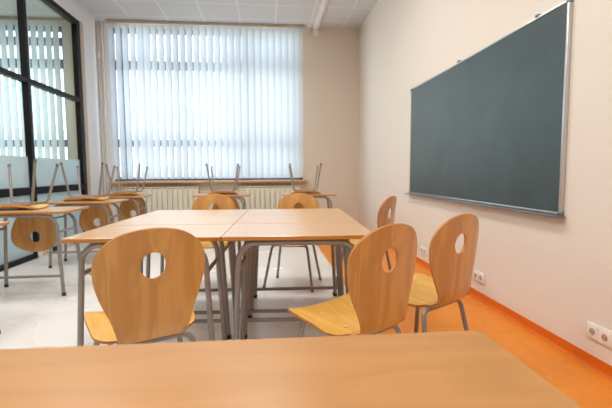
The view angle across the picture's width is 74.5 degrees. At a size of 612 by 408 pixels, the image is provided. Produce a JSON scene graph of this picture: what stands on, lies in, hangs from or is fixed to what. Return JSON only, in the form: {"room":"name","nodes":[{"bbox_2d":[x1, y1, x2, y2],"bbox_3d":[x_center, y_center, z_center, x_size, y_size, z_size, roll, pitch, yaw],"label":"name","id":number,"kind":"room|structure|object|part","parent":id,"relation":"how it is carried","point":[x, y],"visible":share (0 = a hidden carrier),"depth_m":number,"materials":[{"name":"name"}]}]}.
{"room":"classroom","nodes":[
{"label":"classroom","id":0,"kind":"room"},
{"bbox_2d":[53,0,103,225],"bbox_3d":[-3.119,-0.903,2.022,0.120,3.600,9.960,-1,5,-6],"label":"wall","id":1,"kind":"structure","parent":0,"point":[89,24],"depth_m":6.63,"materials":[{"name":"white paint"}]},
{"bbox_2d":[0,0,87,271],"bbox_3d":[-3.055,-0.763,1.706,0.073,3.370,9.300,-1,5,-6],"label":"glass partition","id":2,"kind":"structure","parent":1,"relation":"in","point":[21,167],"depth_m":4.97,"materials":[{"name":"clear glass"}]},
{"bbox_2d":[38,248,52,257],"bbox_3d":[-3.308,0.615,5.117,0.047,0.085,0.260,-1,5,-6],"label":"power socket","id":3,"kind":"object","parent":2,"relation":"attached to","point":[41,254],"visible":0.62,"depth_m":5.03,"materials":[{"name":"white plastic"}]},
{"bbox_2d":[61,243,73,248],"bbox_3d":[-3.364,0.570,5.682,0.047,0.085,0.260,-1,5,-6],"label":"power socket","id":4,"kind":"object","parent":2,"relation":"attached to","point":[62,244],"visible":0.62,"depth_m":5.63,"materials":[{"name":"white plastic"}]},
{"bbox_2d":[71,21,90,194],"bbox_3d":[-3.541,-1.136,6.372,0.137,3.380,0.110,-1,5,-6],"label":"trim","id":5,"kind":"structure","parent":1,"relation":"attached to","point":[80,22],"depth_m":6.33,"materials":[{"name":"beige"}]},
{"bbox_2d":[96,22,115,222],"bbox_3d":[-3.499,-1.305,7.098,0.240,3.600,0.250,-1,5,-6],"label":"wall","id":6,"kind":"structure","parent":0,"point":[104,27],"depth_m":6.95,"materials":[{"name":"white paint"}]},
{"bbox_2d":[97,21,105,193],"bbox_3d":[-3.504,-1.292,6.939,0.060,3.600,0.064,-1,5,-6],"label":"pipe","id":7,"kind":"object","parent":6,"relation":"attached to","point":[99,55],"visible":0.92,"depth_m":6.89,"materials":[{"name":"beige metal"}]},
{"bbox_2d":[0,20,358,221],"bbox_3d":[-3.470,-1.305,7.101,8.900,3.600,0.250,-1,5,-6],"label":"wall","id":8,"kind":"structure","parent":0,"point":[330,58],"depth_m":7.31,"materials":[{"name":"beige paint"}]},
{"bbox_2d":[0,25,67,155],"bbox_3d":[-5.812,-1.691,6.846,3.400,2.640,0.060,-1,5,-6],"label":"window","id":9,"kind":"structure","parent":8,"relation":"in","point":[60,27],"depth_m":6.89,"materials":[{"name":"blue"}]},
{"bbox_2d":[125,186,198,216],"bbox_3d":[-2.487,0.095,7.109,1.299,0.795,0.141,-1,5,-6],"label":"radiator","id":10,"kind":"object","parent":8,"relation":"attached to","point":[163,198],"visible":0.56,"depth_m":7.03,"materials":[{"name":"beige metal"}]},
{"bbox_2d":[125,186,198,189],"bbox_3d":[-2.516,-0.279,7.051,1.240,0.040,0.090,-1,5,-6],"label":"grille","id":11,"kind":"object","parent":10,"relation":"attached to","point":[126,188],"depth_m":7.02,"materials":[{"name":"beige metal"}]},
{"bbox_2d":[113,28,302,180],"bbox_3d":[-1.729,-1.749,7.242,3.325,2.640,0.060,-1,5,-6],"label":"window","id":12,"kind":"structure","parent":8,"relation":"in","point":[223,178],"depth_m":7.16,"materials":[{"name":"blue"}]},
{"bbox_2d":[108,180,307,183],"bbox_3d":[-1.685,-0.398,7.191,3.445,0.030,0.260,-1,5,-6],"label":"window sill","id":13,"kind":"structure","parent":8,"relation":"attached to","point":[253,180],"depth_m":7.06,"materials":[{"name":"brown wood"}]},
{"bbox_2d":[240,186,299,208],"bbox_3d":[-0.619,0.069,7.290,1.133,0.795,0.141,-1,5,-6],"label":"radiator","id":14,"kind":"object","parent":8,"relation":"attached to","point":[261,197],"visible":0.54,"depth_m":7.19,"materials":[{"name":"beige metal"}]},
{"bbox_2d":[240,186,299,187],"bbox_3d":[-0.648,-0.305,7.232,1.074,0.040,0.090,-1,5,-6],"label":"grille","id":15,"kind":"object","parent":14,"relation":"attached to","point":[240,186],"depth_m":7.20,"materials":[{"name":"beige metal"}]},
{"bbox_2d":[0,0,377,28],"bbox_3d":[-2.997,-2.759,2.013,9.100,0.100,10.210,-1,5,-6],"label":"ceiling","id":16,"kind":"structure","parent":0,"point":[338,14],"depth_m":6.40,"materials":[{"name":"tile"}]},
{"bbox_2d":[0,16,65,158],"bbox_3d":[-5.791,-1.718,6.604,3.624,2.661,0.048,-1,5,-6],"label":"vertical blind","id":17,"kind":"object","parent":16,"relation":"hanging from","point":[40,29],"visible":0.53,"depth_m":6.71,"materials":[{"name":"beige fabric"}]},
{"bbox_2d":[105,20,305,178],"bbox_3d":[-1.668,-1.776,7.003,3.370,2.661,0.057,-1,5,-6],"label":"vertical blind","id":18,"kind":"object","parent":16,"relation":"hanging from","point":[266,90],"visible":0.98,"depth_m":7.00,"materials":[{"name":"beige fabric"}]},
{"bbox_3d":[-3.344,-2.085,6.805,0.005,1.880,0.004,-1,5,-6],"label":"pull cord","id":19,"kind":"part","parent":18,"relation":"part of","materials":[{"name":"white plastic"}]},
{"bbox_2d":[313,0,328,34],"bbox_3d":[0.653,-2.686,2.250,0.096,0.129,9.959,-1,5,-6],"label":"cable trunking","id":20,"kind":"object","parent":16,"relation":"attached to","point":[324,3],"visible":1,"depth_m":6.55,"materials":[{"name":"white plastic"}]},
{"bbox_2d":[0,239,611,407],"bbox_3d":[-2.974,0.929,2.307,9.100,0.100,10.210,-1,5,-6],"label":"floor","id":21,"kind":"structure","parent":0,"point":[34,312],"depth_m":2.98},
{"bbox_2d":[0,221,8,333],"bbox_3d":[-2.324,0.501,2.432,0.765,0.727,0.480,-1,5,-6],"label":"table","id":22,"kind":"object","parent":21,"relation":"on","point":[2,223],"visible":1,"depth_m":2.62,"materials":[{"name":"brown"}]},
{"bbox_2d":[0,206,88,295],"bbox_3d":[-2.423,0.408,3.599,0.765,0.727,0.480,-1,5,-6],"label":"table","id":23,"kind":"object","parent":21,"relation":"on","point":[5,213],"visible":0.93,"depth_m":3.42,"materials":[{"name":"grey"}]},
{"bbox_3d":[-2.752,0.504,3.693,0.057,0.503,0.028,1,5,13],"label":"leg","id":24,"kind":"part","parent":23,"relation":"part of","materials":[{"name":"grey metal"}]},
{"bbox_2d":[0,159,58,251],"bbox_3d":[-2.574,0.037,3.655,0.474,0.876,0.458,-1,5,-6],"label":"chair","id":25,"kind":"object","parent":23,"relation":"on","point":[22,228],"visible":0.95,"depth_m":3.83,"materials":[{"name":"brown wood"}]},
{"bbox_3d":[-2.783,-0.215,3.791,0.024,0.301,0.113,-4,6,-37],"label":"leg","id":26,"kind":"part","parent":25,"relation":"part of","materials":[{"name":"grey metal"}]},
{"bbox_3d":[-2.568,0.019,3.592,0.437,0.050,0.334,-1,5,-6],"label":"seat","id":27,"kind":"part","parent":25,"relation":"part of","materials":[{"name":"brown wood"}]},
{"bbox_3d":[-2.575,-0.028,3.648,0.363,0.079,0.298,-1,5,-6],"label":"seat frame","id":28,"kind":"part","parent":25,"relation":"part of","materials":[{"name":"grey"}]},
{"bbox_3d":[-2.588,0.230,3.821,0.413,0.466,0.093,-1,5,-6],"label":"backrest","id":29,"kind":"part","parent":25,"relation":"part of","materials":[{"name":"brown wood"}]},
{"bbox_3d":[-2.366,-0.216,3.502,0.081,0.325,0.024,1,5,21],"label":"leg","id":30,"kind":"part","parent":25,"relation":"part of","materials":[{"name":"grey metal"}]},
{"bbox_3d":[-2.403,-0.220,3.828,0.024,0.301,0.113,2,5,26],"label":"leg","id":31,"kind":"part","parent":25,"relation":"part of","materials":[{"name":"grey metal"}]},
{"bbox_3d":[-2.083,0.521,3.422,0.057,0.503,0.028,1,5,13],"label":"leg","id":32,"kind":"part","parent":23,"relation":"part of","materials":[{"name":"grey metal"}]},
{"bbox_3d":[-2.115,0.495,3.755,0.057,0.503,0.028,-2,5,-24],"label":"leg","id":33,"kind":"part","parent":23,"relation":"part of","materials":[{"name":"grey metal"}]},
{"bbox_2d":[45,199,128,267],"bbox_3d":[-2.518,0.323,4.677,0.765,0.727,0.480,-1,5,-6],"label":"table","id":34,"kind":"object","parent":21,"relation":"on","point":[78,202],"visible":0.73,"depth_m":4.47,"materials":[{"name":"grey"}]},
{"bbox_3d":[-2.815,0.445,4.438,0.057,0.503,0.028,-2,5,-24],"label":"leg","id":35,"kind":"part","parent":34,"relation":"part of","materials":[{"name":"grey metal"}]},
{"bbox_3d":[-2.848,0.419,4.771,0.057,0.503,0.028,1,5,13],"label":"leg","id":36,"kind":"part","parent":34,"relation":"part of","materials":[{"name":"grey metal"}]},
{"bbox_2d":[60,162,115,230],"bbox_3d":[-2.552,-0.051,4.759,0.474,0.876,0.458,-1,5,-6],"label":"chair","id":37,"kind":"object","parent":34,"relation":"on","point":[87,217],"visible":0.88,"depth_m":4.92,"materials":[{"name":"brown wood"}]},
{"bbox_3d":[-2.734,-0.298,4.568,0.081,0.325,0.024,-3,5,-32],"label":"leg","id":38,"kind":"part","parent":37,"relation":"part of","materials":[{"name":"grey metal"}]},
{"bbox_3d":[-2.760,-0.303,4.895,0.024,0.301,0.113,-4,6,-37],"label":"leg","id":39,"kind":"part","parent":37,"relation":"part of","materials":[{"name":"grey metal"}]},
{"bbox_3d":[-2.546,-0.069,4.696,0.437,0.050,0.334,-1,5,-6],"label":"seat","id":40,"kind":"part","parent":37,"relation":"part of","materials":[{"name":"brown wood"}]},
{"bbox_3d":[-2.552,-0.116,4.752,0.363,0.079,0.298,-1,5,-6],"label":"seat frame","id":41,"kind":"part","parent":37,"relation":"part of","materials":[{"name":"grey"}]},
{"bbox_3d":[-2.565,0.142,4.925,0.413,0.466,0.093,-1,5,-6],"label":"backrest","id":42,"kind":"part","parent":37,"relation":"part of","materials":[{"name":"brown wood"}]},
{"bbox_3d":[-2.344,-0.304,4.606,0.081,0.325,0.024,1,5,21],"label":"leg","id":43,"kind":"part","parent":37,"relation":"part of","materials":[{"name":"grey metal"}]},
{"bbox_3d":[-2.380,-0.308,4.932,0.024,0.301,0.113,2,5,26],"label":"leg","id":44,"kind":"part","parent":37,"relation":"part of","materials":[{"name":"grey metal"}]},
{"bbox_2d":[100,21,109,205],"bbox_3d":[-3.449,-1.293,6.943,0.028,3.600,0.028,-1,5,-6],"label":"pipe","id":45,"kind":"object","parent":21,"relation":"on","point":[100,21],"visible":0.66,"depth_m":6.89,"materials":[{"name":"beige metal"}]},
{"bbox_2d":[90,194,152,243],"bbox_3d":[-2.619,0.243,5.699,0.765,0.727,0.480,-1,5,-6],"label":"table","id":46,"kind":"object","parent":21,"relation":"on","point":[132,197],"visible":0.38,"depth_m":5.49,"materials":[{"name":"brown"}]},
{"bbox_2d":[105,164,147,220],"bbox_3d":[-2.553,-0.133,5.791,0.474,0.876,0.458,-1,5,-6],"label":"chair","id":47,"kind":"object","parent":46,"relation":"on","point":[126,207],"visible":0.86,"depth_m":5.96,"materials":[{"name":"brown wood"}]},
{"bbox_3d":[-2.734,-0.381,5.600,0.081,0.325,0.024,-3,5,-32],"label":"leg","id":48,"kind":"part","parent":47,"relation":"part of","materials":[{"name":"grey metal"}]},
{"bbox_3d":[-2.761,-0.385,5.926,0.024,0.301,0.113,-4,6,-37],"label":"leg","id":49,"kind":"part","parent":47,"relation":"part of","materials":[{"name":"grey metal"}]},
{"bbox_3d":[-2.547,-0.151,5.727,0.437,0.050,0.334,-1,5,-6],"label":"seat","id":50,"kind":"part","parent":47,"relation":"part of","materials":[{"name":"brown wood"}]},
{"bbox_3d":[-2.553,-0.198,5.784,0.363,0.079,0.298,-1,5,-6],"label":"seat frame","id":51,"kind":"part","parent":47,"relation":"part of","materials":[{"name":"grey metal"}]},
{"bbox_3d":[-2.566,0.060,5.957,0.413,0.466,0.093,-1,5,-6],"label":"backrest","id":52,"kind":"part","parent":47,"relation":"part of","materials":[{"name":"brown wood"}]},
{"bbox_3d":[-2.344,-0.386,5.638,0.081,0.325,0.024,1,5,21],"label":"leg","id":53,"kind":"part","parent":47,"relation":"part of","materials":[{"name":"grey metal"}]},
{"bbox_3d":[-2.381,-0.390,5.963,0.024,0.301,0.113,2,5,26],"label":"leg","id":54,"kind":"part","parent":47,"relation":"part of","materials":[{"name":"grey metal"}]},
{"bbox_2d":[84,227,204,345],"bbox_3d":[-0.683,0.492,1.712,0.474,0.841,0.467,-3,5,-32],"label":"chair","id":55,"kind":"object","parent":21,"relation":"on","point":[137,308],"visible":0.98,"depth_m":1.53,"materials":[{"name":"brown wood"}]},
{"bbox_3d":[-0.719,0.497,1.769,0.437,0.055,0.333,-3,5,-32],"label":"seat","id":56,"kind":"part","parent":55,"relation":"part of","materials":[{"name":"brown wood"}]},
{"bbox_3d":[-0.690,0.554,1.728,0.364,0.092,0.298,-3,5,-32],"label":"seat frame","id":57,"kind":"part","parent":55,"relation":"part of","materials":[{"name":"grey metal"}]},
{"bbox_2d":[61,224,232,345],"bbox_3d":[-0.808,0.508,2.220,0.765,0.727,0.480,-1,5,-3],"label":"table","id":58,"kind":"object","parent":21,"relation":"on","point":[98,237],"visible":0.55,"depth_m":2.02,"materials":[{"name":"brown wood"}]},
{"bbox_3d":[-1.118,0.628,1.997,0.056,0.503,0.028,-2,5,-21],"label":"leg","id":59,"kind":"part","parent":58,"relation":"part of","materials":[{"name":"grey metal"}]},
{"bbox_3d":[-0.478,0.622,2.026,0.056,0.503,0.028,1,5,16],"label":"leg","id":60,"kind":"part","parent":58,"relation":"part of","materials":[{"name":"grey metal"}]},
{"bbox_3d":[-0.493,0.595,2.359,0.056,0.503,0.028,-2,5,-21],"label":"leg","id":61,"kind":"part","parent":58,"relation":"part of","materials":[{"name":"grey metal"}]},
{"bbox_2d":[106,215,241,339],"bbox_3d":[-0.830,0.469,2.703,0.765,0.729,0.480,-1,5,-3],"label":"table","id":62,"kind":"object","parent":21,"relation":"on","point":[148,220],"visible":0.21,"depth_m":2.58,"materials":[{"name":"brown wood"}]},
{"bbox_3d":[-1.155,0.563,2.814,0.056,0.504,0.028,1,5,16],"label":"leg","id":63,"kind":"part","parent":62,"relation":"part of","materials":[{"name":"grey metal"}]},
{"bbox_3d":[-0.500,0.583,2.509,0.056,0.504,0.028,1,5,16],"label":"leg","id":64,"kind":"part","parent":62,"relation":"part of","materials":[{"name":"grey metal"}]},
{"bbox_3d":[-0.515,0.557,2.842,0.056,0.504,0.028,-2,5,-21],"label":"leg","id":65,"kind":"part","parent":62,"relation":"part of","materials":[{"name":"grey metal"}]},
{"bbox_2d":[137,209,248,292],"bbox_3d":[-0.852,0.431,3.182,0.765,0.729,0.480,-1,5,-3],"label":"table","id":66,"kind":"object","parent":21,"relation":"on","point":[233,212],"visible":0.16,"depth_m":3.08,"materials":[{"name":"grey"}]},
{"bbox_3d":[-1.161,0.551,2.959,0.056,0.504,0.028,-2,5,-21],"label":"leg","id":67,"kind":"part","parent":66,"relation":"part of","materials":[{"name":"grey metal"}]},
{"bbox_3d":[-1.176,0.525,3.293,0.056,0.504,0.028,1,5,16],"label":"leg","id":68,"kind":"part","parent":66,"relation":"part of","materials":[{"name":"grey metal"}]},
{"bbox_3d":[-0.521,0.545,2.988,0.056,0.504,0.028,1,5,16],"label":"leg","id":69,"kind":"part","parent":66,"relation":"part of","materials":[{"name":"grey metal"}]},
{"bbox_3d":[-0.537,0.519,3.321,0.056,0.504,0.028,-2,5,-21],"label":"leg","id":70,"kind":"part","parent":66,"relation":"part of","materials":[{"name":"grey metal"}]},
{"bbox_2d":[192,194,235,247],"bbox_3d":[-0.854,0.337,3.683,0.474,0.841,0.467,-1,5,-8],"label":"chair","id":71,"kind":"object","parent":21,"relation":"on","point":[203,202],"visible":0.38,"depth_m":3.85,"materials":[{"name":"brown wood"}]},
{"bbox_3d":[-0.845,0.351,3.617,0.437,0.055,0.333,-1,5,-8],"label":"seat","id":72,"kind":"part","parent":71,"relation":"part of","materials":[{"name":"brown wood"}]},
{"bbox_2d":[193,193,250,208],"bbox_3d":[-1.198,0.222,5.847,0.765,0.727,0.480,-1,5,-4],"label":"table","id":73,"kind":"object","parent":21,"relation":"on","point":[239,196],"visible":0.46,"depth_m":5.63,"materials":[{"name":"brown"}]},
{"bbox_2d":[205,163,240,209],"bbox_3d":[-1.202,-0.152,5.932,0.474,0.876,0.458,-1,5,-5],"label":"chair","id":74,"kind":"object","parent":73,"relation":"on","point":[215,206],"visible":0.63,"depth_m":5.79,"materials":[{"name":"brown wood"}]},
{"bbox_3d":[-1.387,-0.401,5.744,0.081,0.325,0.024,-3,5,-31],"label":"leg","id":75,"kind":"part","parent":74,"relation":"part of","materials":[{"name":"grey metal"}]},
{"bbox_3d":[-1.408,-0.405,6.071,0.024,0.301,0.113,-4,6,-36],"label":"leg","id":76,"kind":"part","parent":74,"relation":"part of","materials":[{"name":"grey metal"}]},
{"bbox_3d":[-1.202,-0.218,5.925,0.363,0.079,0.298,-1,5,-5],"label":"seat frame","id":77,"kind":"part","parent":74,"relation":"part of","materials":[{"name":"grey metal"}]},
{"bbox_3d":[-1.197,-0.171,5.868,0.437,0.050,0.334,-1,5,-5],"label":"seat","id":78,"kind":"part","parent":74,"relation":"part of","materials":[{"name":"brown wood"}]},
{"bbox_3d":[-1.213,0.040,6.098,0.413,0.466,0.093,-1,5,-5],"label":"backrest","id":79,"kind":"part","parent":74,"relation":"part of","materials":[{"name":"brown wood"}]},
{"bbox_3d":[-0.996,-0.406,5.775,0.081,0.325,0.024,1,5,22],"label":"leg","id":80,"kind":"part","parent":74,"relation":"part of","materials":[{"name":"grey metal"}]},
{"bbox_3d":[-1.027,-0.410,6.101,0.024,0.301,0.113,2,5,27],"label":"leg","id":81,"kind":"part","parent":74,"relation":"part of","materials":[{"name":"grey metal"}]},
{"bbox_2d":[0,330,581,407],"bbox_3d":[-0.279,0.639,0.525,1.300,0.727,0.500,-1,5,-5],"label":"school desk","id":82,"kind":"object","parent":21,"relation":"on","point":[450,369],"visible":1,"depth_m":0.62,"materials":[{"name":"brown wood"}]},
{"bbox_2d":[262,193,321,291],"bbox_3d":[-0.115,0.329,3.723,0.474,0.841,0.467,1,5,13],"label":"chair","id":83,"kind":"object","parent":21,"relation":"on","point":[289,201],"visible":0.32,"depth_m":3.86,"materials":[{"name":"brown wood"}]},
{"bbox_3d":[-0.346,0.587,3.616,0.099,0.322,0.024,-3,5,-33],"label":"leg","id":84,"kind":"part","parent":83,"relation":"part of","materials":[{"name":"grey metal"}]},
{"bbox_3d":[-0.265,0.570,3.933,0.024,0.305,0.093,-3,5,-30],"label":"leg","id":85,"kind":"part","parent":83,"relation":"part of","materials":[{"name":"grey metal"}]},
{"bbox_3d":[-0.131,0.343,3.659,0.437,0.055,0.333,1,5,13],"label":"seat","id":86,"kind":"part","parent":83,"relation":"part of","materials":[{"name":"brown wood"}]},
{"bbox_3d":[-0.118,0.392,3.715,0.364,0.092,0.298,1,5,13],"label":"seat frame","id":87,"kind":"part","parent":83,"relation":"part of","materials":[{"name":"grey metal"}]},
{"bbox_3d":[-0.078,0.125,3.869,0.413,0.457,0.134,1,5,13],"label":"backrest","id":88,"kind":"part","parent":83,"relation":"part of","materials":[{"name":"brown wood"}]},
{"bbox_3d":[0.036,0.592,3.525,0.024,0.322,0.099,-3,5,-30],"label":"leg","id":89,"kind":"part","parent":83,"relation":"part of","materials":[{"name":"grey metal"}]},
{"bbox_3d":[0.107,0.574,3.844,0.093,0.305,0.024,-3,5,-33],"label":"leg","id":90,"kind":"part","parent":83,"relation":"part of","materials":[{"name":"grey metal"}]},
{"bbox_2d":[244,208,345,309],"bbox_3d":[-0.086,0.423,3.216,0.765,0.729,0.480,-1,5,-3],"label":"table","id":91,"kind":"object","parent":21,"relation":"on","point":[334,287],"visible":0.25,"depth_m":3.10,"materials":[{"name":"grey"}]},
{"bbox_3d":[-0.395,0.544,2.993,0.057,0.504,0.028,-2,5,-21],"label":"leg","id":92,"kind":"part","parent":91,"relation":"part of","materials":[{"name":"grey metal"}]},
{"bbox_3d":[-0.410,0.517,3.327,0.056,0.504,0.028,1,5,16],"label":"leg","id":93,"kind":"part","parent":91,"relation":"part of","materials":[{"name":"grey metal"}]},
{"bbox_3d":[0.230,0.511,3.355,0.056,0.504,0.028,-2,5,-21],"label":"leg","id":94,"kind":"part","parent":91,"relation":"part of","materials":[{"name":"grey metal"}]},
{"bbox_3d":[0.245,0.537,3.022,0.056,0.504,0.028,1,5,16],"label":"leg","id":95,"kind":"part","parent":91,"relation":"part of","materials":[{"name":"grey metal"}]},
{"bbox_2d":[221,223,370,339],"bbox_3d":[-0.042,0.500,2.254,0.765,0.727,0.480,-1,5,-3],"label":"table","id":96,"kind":"object","parent":21,"relation":"on","point":[296,233],"visible":0.66,"depth_m":2.06,"materials":[{"name":"grey"}]},
{"bbox_3d":[-0.351,0.621,2.031,0.056,0.503,0.028,-2,5,-21],"label":"leg","id":97,"kind":"part","parent":96,"relation":"part of","materials":[{"name":"grey metal"}]},
{"bbox_3d":[-0.367,0.594,2.365,0.056,0.503,0.028,1,5,16],"label":"leg","id":98,"kind":"part","parent":96,"relation":"part of","materials":[{"name":"grey metal"}]},
{"bbox_2d":[235,214,358,338],"bbox_3d":[-0.064,0.461,2.737,0.765,0.729,0.480,-1,5,-3],"label":"table","id":99,"kind":"object","parent":21,"relation":"on","point":[328,218],"visible":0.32,"depth_m":2.66,"materials":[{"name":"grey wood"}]},
{"bbox_3d":[-0.373,0.582,2.514,0.056,0.504,0.028,-2,5,-21],"label":"leg","id":100,"kind":"part","parent":99,"relation":"part of","materials":[{"name":"grey metal"}]},
{"bbox_3d":[-0.388,0.555,2.848,0.056,0.504,0.028,1,5,16],"label":"leg","id":101,"kind":"part","parent":99,"relation":"part of","materials":[{"name":"grey metal"}]},
{"bbox_3d":[0.251,0.549,2.876,0.056,0.504,0.028,-2,5,-21],"label":"leg","id":102,"kind":"part","parent":99,"relation":"part of","materials":[{"name":"grey metal"}]},
{"bbox_3d":[0.266,0.575,2.543,0.056,0.504,0.028,1,5,16],"label":"leg","id":103,"kind":"part","parent":99,"relation":"part of","materials":[{"name":"grey metal"}]},
{"bbox_2d":[282,193,336,245],"bbox_3d":[0.037,0.212,5.866,0.765,0.727,0.480,-1,5,-4],"label":"table","id":104,"kind":"object","parent":21,"relation":"on","point":[315,195],"visible":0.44,"depth_m":5.64,"materials":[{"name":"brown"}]},
{"bbox_2d":[288,163,321,208],"bbox_3d":[-0.018,-0.161,5.946,0.474,0.876,0.458,-1,5,-5],"label":"chair","id":105,"kind":"object","parent":104,"relation":"on","point":[297,205],"visible":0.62,"depth_m":5.80,"materials":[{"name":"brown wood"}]},
{"bbox_3d":[-0.203,-0.409,5.759,0.076,0.322,0.077,-1,-1,-5],"label":"leg","id":106,"kind":"part","parent":105,"relation":"part of","materials":[{"name":"grey metal"}]},
{"bbox_3d":[-0.029,0.031,6.112,0.413,0.466,0.093,-1,5,-5],"label":"backrest","id":107,"kind":"part","parent":105,"relation":"part of","materials":[{"name":"brown wood"}]},
{"bbox_3d":[-0.018,-0.227,5.939,0.363,0.079,0.298,-1,5,-5],"label":"seat frame","id":108,"kind":"part","parent":105,"relation":"part of","materials":[{"name":"grey metal"}]},
{"bbox_3d":[-0.013,-0.180,5.883,0.437,0.050,0.334,-1,5,-5],"label":"seat","id":109,"kind":"part","parent":105,"relation":"part of","materials":[{"name":"brown wood"}]},
{"bbox_3d":[0.157,-0.419,6.116,0.024,0.301,0.113,2,5,27],"label":"leg","id":110,"kind":"part","parent":105,"relation":"part of","materials":[{"name":"grey metal"}]},
{"bbox_3d":[0.188,-0.414,5.790,0.081,0.325,0.024,1,5,22],"label":"leg","id":111,"kind":"part","parent":105,"relation":"part of","materials":[{"name":"grey metal"}]},
{"bbox_2d":[288,223,416,336],"bbox_3d":[0.205,0.482,1.769,0.474,0.841,0.467,-4,6,-38],"label":"chair","id":112,"kind":"object","parent":21,"relation":"on","point":[376,301],"visible":0.98,"depth_m":1.61,"materials":[{"name":"brown wood"}]},
{"bbox_3d":[0.163,0.488,1.822,0.437,0.055,0.333,-4,6,-38],"label":"seat","id":113,"kind":"part","parent":112,"relation":"part of","materials":[{"name":"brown wood"}]},
{"bbox_3d":[0.197,0.544,1.784,0.364,0.092,0.298,-4,6,-38],"label":"seat frame","id":114,"kind":"part","parent":112,"relation":"part of","materials":[{"name":"grey"}]},
{"bbox_3d":[0.307,0.301,1.624,0.413,0.457,0.134,-4,6,-38],"label":"backrest","id":115,"kind":"part","parent":112,"relation":"part of","materials":[{"name":"brown wood"}]},
{"bbox_2d":[332,196,396,293],"bbox_3d":[0.525,0.344,3.475,0.467,0.841,0.474,2,5,30],"label":"chair","id":116,"kind":"object","parent":21,"relation":"on","point":[382,218],"visible":0.41,"depth_m":3.31,"materials":[{"name":"brown wood"}]},
{"bbox_3d":[0.467,0.351,3.510,0.333,0.055,0.437,2,5,30],"label":"seat","id":117,"kind":"part","parent":116,"relation":"part of","materials":[{"name":"brown wood"}]},
{"bbox_3d":[0.667,0.159,3.376,0.134,0.457,0.413,2,5,30],"label":"backrest","id":118,"kind":"part","parent":116,"relation":"part of","materials":[{"name":"brown wood"}]},
{"bbox_3d":[0.752,0.591,3.584,0.093,0.305,0.024,-1,5,-13],"label":"leg","id":119,"kind":"part","parent":116,"relation":"part of","materials":[{"name":"grey metal"}]},
{"bbox_2d":[408,213,478,332],"bbox_3d":[0.618,0.452,2.119,0.474,0.841,0.467,-4,6,-38],"label":"chair","id":120,"kind":"object","parent":21,"relation":"on","point":[451,271],"visible":0.74,"depth_m":1.95,"materials":[{"name":"brown wood"}]},
{"bbox_3d":[0.661,0.677,2.400,0.024,0.322,0.099,0,5,5],"label":"leg","id":121,"kind":"part","parent":120,"relation":"part of","materials":[{"name":"grey metal"}]},
{"bbox_3d":[0.576,0.457,2.172,0.437,0.055,0.333,-4,6,-38],"label":"seat","id":122,"kind":"part","parent":120,"relation":"part of","materials":[{"name":"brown wood"}]},
{"bbox_3d":[0.563,0.726,1.904,0.024,0.305,0.093,0,5,5],"label":"leg","id":123,"kind":"part","parent":120,"relation":"part of","materials":[{"name":"grey metal"}]},
{"bbox_3d":[0.610,0.513,2.135,0.364,0.092,0.298,-4,6,-38],"label":"seat frame","id":124,"kind":"part","parent":120,"relation":"part of","materials":[{"name":"grey metal"}]},
{"bbox_3d":[0.720,0.270,1.974,0.413,0.457,0.134,-4,6,-38],"label":"backrest","id":125,"kind":"part","parent":120,"relation":"part of","materials":[{"name":"brown wood"}]},
{"bbox_3d":[0.862,0.705,2.142,0.093,0.305,0.024,0,5,8],"label":"leg","id":126,"kind":"part","parent":120,"relation":"part of","materials":[{"name":"grey metal"}]},
{"bbox_2d":[358,0,611,365],"bbox_3d":[1.518,-0.979,2.596,0.150,3.600,10.210,-1,5,-6],"label":"wall","id":127,"kind":"structure","parent":0,"point":[554,273],"depth_m":2.79,"materials":[{"name":"beige paint"}]},
{"bbox_2d":[421,246,426,255],"bbox_3d":[1.281,0.510,4.389,0.019,0.086,0.164,-1,5,-6],"label":"power socket","id":128,"kind":"object","parent":127,"relation":"attached to","point":[423,249],"visible":1,"depth_m":4.36,"materials":[{"name":"white plastic"}]},
{"bbox_2d":[473,269,484,283],"bbox_3d":[1.392,0.586,3.247,0.019,0.086,0.164,-1,5,-6],"label":"power socket","id":129,"kind":"object","parent":127,"relation":"attached to","point":[478,276],"visible":1,"depth_m":3.23,"materials":[{"name":"white plastic"}]},
{"bbox_2d":[404,0,573,217],"bbox_3d":[1.327,-0.633,3.507,0.064,1.230,2.540,-1,5,-6],"label":"chalkboard","id":130,"kind":"object","parent":127,"relation":"attached to","point":[490,128],"visible":1,"depth_m":2.87,"materials":[{"name":"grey metal"}]},
{"bbox_2d":[404,193,565,217],"bbox_3d":[1.331,-0.027,3.555,0.063,0.015,2.540,-1,5,-6],"label":"chalk tray","id":131,"kind":"object","parent":130,"relation":"on","point":[561,213],"depth_m":2.92,"materials":[{"name":"grey metal"}]},
{"bbox_2d":[368,229,611,380],"bbox_3d":[1.457,0.794,2.604,0.020,0.065,9.960,-1,5,-6],"label":"baseboard","id":132,"kind":"structure","parent":127,"relation":"attached to","point":[580,355],"depth_m":2.47,"materials":[{"name":"orange plastic"}]},
{"bbox_2d":[586,321,611,348],"bbox_3d":[1.512,0.674,2.031,0.019,0.086,0.242,-1,5,-6],"label":"power socket","id":133,"kind":"object","parent":127,"relation":"attached to","point":[595,332],"visible":1,"depth_m":2.06,"materials":[{"name":"white plastic"}]}
]}

